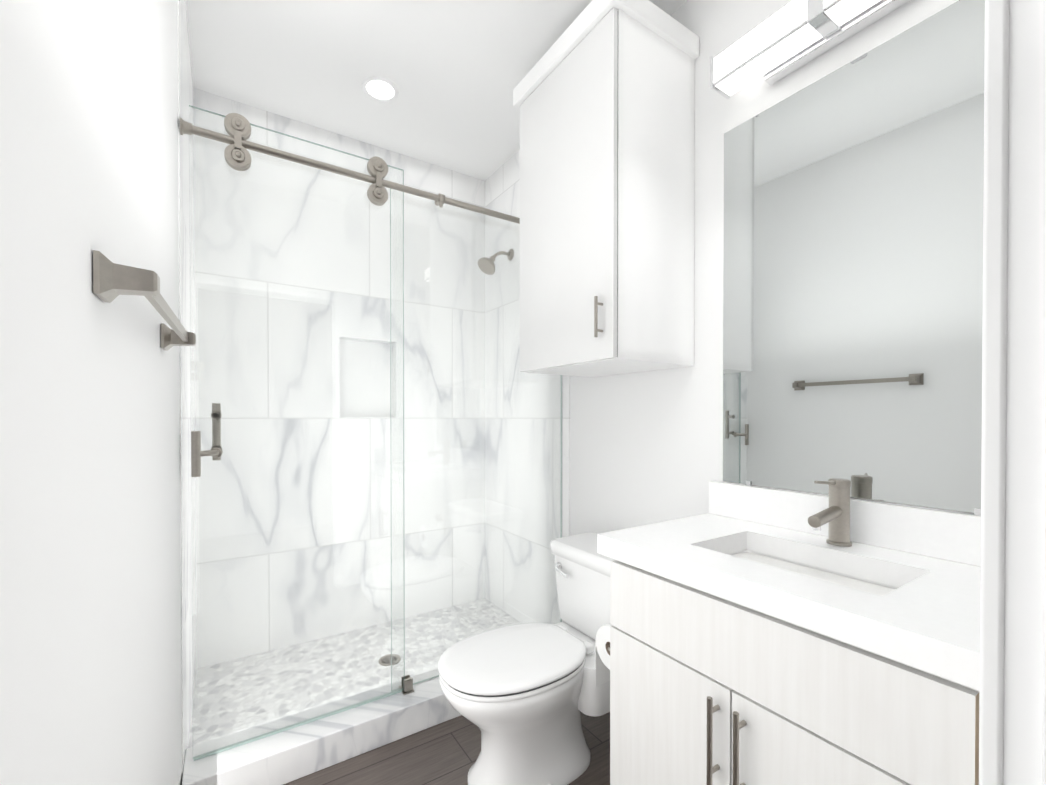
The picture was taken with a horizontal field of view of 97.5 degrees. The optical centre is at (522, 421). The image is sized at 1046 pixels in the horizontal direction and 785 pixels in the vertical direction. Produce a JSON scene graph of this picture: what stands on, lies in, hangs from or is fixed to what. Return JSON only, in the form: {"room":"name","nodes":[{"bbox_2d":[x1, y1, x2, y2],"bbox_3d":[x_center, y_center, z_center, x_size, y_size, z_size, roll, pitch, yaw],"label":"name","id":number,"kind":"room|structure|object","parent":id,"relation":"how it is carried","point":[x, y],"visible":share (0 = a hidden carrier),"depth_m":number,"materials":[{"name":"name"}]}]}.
{"room":"bathroom","nodes":[
{"label":"bathroom","id":0,"kind":"room"},
{"bbox_2d":[0,0,181,784],"bbox_3d":[-1.032,-0.167,1.117,0.278,2.740,2.740,0,1,-33],"label":"wall","id":1,"kind":"structure","parent":0,"point":[90,632],"depth_m":0.60,"materials":[{"name":"white paint"}]},
{"bbox_2d":[93,250,195,350],"bbox_3d":[-0.715,-0.206,0.905,0.090,0.058,0.618,0,1,-33],"label":"towel bar","id":2,"kind":"object","parent":1,"relation":"attached to","point":[112,281],"visible":0.98,"depth_m":0.66,"materials":[{"name":"silver metal"}]},
{"bbox_2d":[186,0,686,180],"bbox_3d":[-0.048,-1.583,0.506,2.970,0.100,4.920,0,1,-33],"label":"ceiling","id":3,"kind":"structure","parent":0,"point":[455,72],"depth_m":1.97,"materials":[{"name":"white paint"}]},
{"bbox_2d":[362,76,398,101],"bbox_3d":[-0.664,-1.542,2.135,0.164,0.006,0.164,0,1,-33],"label":"recessed light","id":4,"kind":"object","parent":3,"relation":"in","point":[380,89],"visible":1,"depth_m":2.13,"materials":[{"name":"white"}]},
{"bbox_2d":[284,711,609,784],"bbox_3d":[-0.048,1.237,0.529,2.970,0.060,4.920,0,1,-33],"label":"floor","id":5,"kind":"structure","parent":0,"point":[446,752],"depth_m":1.62,"materials":[{"name":"wood"}]},
{"bbox_2d":[182,668,460,784],"bbox_3d":[-0.428,1.139,1.862,1.528,0.115,0.190,0,1,-33],"label":"sill","id":6,"kind":"structure","parent":5,"relation":"on","point":[289,755],"depth_m":1.61,"materials":[{"name":"stone"}]},
{"bbox_2d":[180,105,562,760],"bbox_3d":[-0.432,0.039,1.859,1.525,2.084,0.132,0,1,-33],"label":"shower door","id":7,"kind":"structure","parent":6,"relation":"on","point":[238,139],"depth_m":1.71,"materials":[{"name":"clear glass"}]},
{"bbox_2d":[188,598,519,747],"bbox_3d":[-0.683,1.172,2.252,1.528,0.044,0.740,0,1,-33],"label":"shower floor","id":8,"kind":"structure","parent":5,"relation":"on","point":[364,657],"depth_m":2.14,"materials":[{"name":"tile"}]},
{"bbox_2d":[438,533,614,784],"bbox_3d":[0.102,0.845,1.627,0.827,0.707,0.490,0,1,-33],"label":"toilet","id":9,"kind":"object","parent":5,"relation":"on","point":[521,696],"visible":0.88,"depth_m":1.50,"materials":[{"name":"ceramic"}]},
{"bbox_2d":[597,481,980,784],"bbox_3d":[0.640,0.707,1.116,0.568,0.992,0.797,0,1,-33],"label":"bathroom vanity","id":10,"kind":"object","parent":5,"relation":"on","point":[763,636],"visible":0.96,"depth_m":0.97,"materials":[{"name":"white wood"}]},
{"bbox_2d":[595,623,612,685],"bbox_3d":[0.341,0.725,1.440,0.159,0.250,0.170,0,1,-33],"label":"toilet paper","id":11,"kind":"object","parent":10,"relation":"attached to","point":[602,666],"visible":0.21,"depth_m":1.45,"materials":[{"name":"white paper"}]},
{"bbox_2d":[808,478,851,546],"bbox_3d":[0.786,0.237,1.175,0.165,0.169,0.056,0,1,-33],"label":"faucet","id":12,"kind":"object","parent":10,"relation":"on","point":[836,514],"visible":1,"depth_m":1.18,"materials":[{"name":"silver metal"}]},
{"bbox_2d":[570,0,973,535],"bbox_3d":[0.475,-0.174,2.012,0.140,2.740,2.890,0,1,-33],"label":"wall","id":13,"kind":"structure","parent":0,"point":[646,447],"depth_m":1.65,"materials":[{"name":"white paint"}]},
{"bbox_2d":[513,0,698,376],"bbox_3d":[0.287,-0.787,1.766,0.433,1.170,0.588,0,1,-33],"label":"upper cabinet","id":14,"kind":"object","parent":13,"relation":"attached to","point":[604,96],"visible":1,"depth_m":1.57,"materials":[{"name":"white wood"}]},
{"bbox_2d":[710,0,911,98],"bbox_3d":[0.814,-1.098,1.226,0.140,0.120,0.615,0,1,-33],"label":"sconce","id":15,"kind":"object","parent":13,"relation":"attached to","point":[788,38],"visible":1,"depth_m":1.28,"materials":[{"name":"silver metal"}]},
{"bbox_2d":[723,0,984,515],"bbox_3d":[0.880,-0.380,1.249,0.010,1.180,0.732,0,1,-33],"label":"mirror","id":16,"kind":"object","parent":13,"relation":"attached to","point":[853,275],"visible":0.81,"depth_m":1.21,"materials":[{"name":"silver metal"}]},
{"bbox_3d":[0.404,-0.161,0.329,1.820,2.740,0.150,0,1,-33],"label":"wall","id":17,"kind":"structure","parent":0,"visible":0},
{"bbox_2d":[979,0,1045,784],"bbox_3d":[0.232,0.145,0.207,0.925,2.130,0.196,0,1,-33],"label":"door frame","id":18,"kind":"structure","parent":17,"relation":"attached to","point":[1012,722],"depth_m":0.48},
{"bbox_3d":[-0.981,-0.180,2.697,1.548,2.740,0.150,0,1,-33],"label":"wall","id":19,"kind":"structure","parent":0,"visible":0},
{"bbox_2d":[177,0,200,777],"bbox_3d":[-1.288,-0.172,1.762,0.010,2.740,0.840,0,1,-33],"label":"shower wall tile","id":20,"kind":"structure","parent":19,"relation":"attached to","point":[187,95],"depth_m":1.70,"materials":[{"name":"stone"}]},
{"bbox_2d":[197,89,484,666],"bbox_3d":[-0.913,-0.179,2.592,1.548,2.740,0.100,0,1,-33],"label":"shower wall tile","id":21,"kind":"structure","parent":19,"relation":"attached to","point":[418,174],"depth_m":2.46,"materials":[{"name":"stone"}]},
{"bbox_2d":[485,149,569,623],"bbox_3d":[-0.001,-0.179,2.603,0.010,2.740,0.840,0,1,-33],"label":"shower wall tile","id":22,"kind":"structure","parent":19,"relation":"attached to","point":[499,190],"depth_m":2.66,"materials":[{"name":"stone"}]},
{"bbox_2d":[478,249,513,274],"bbox_3d":[-0.151,-0.924,2.616,0.219,0.177,0.110,0,1,-33],"label":"shower head","id":23,"kind":"object","parent":22,"relation":"attached to","point":[488,261],"depth_m":2.59}
]}

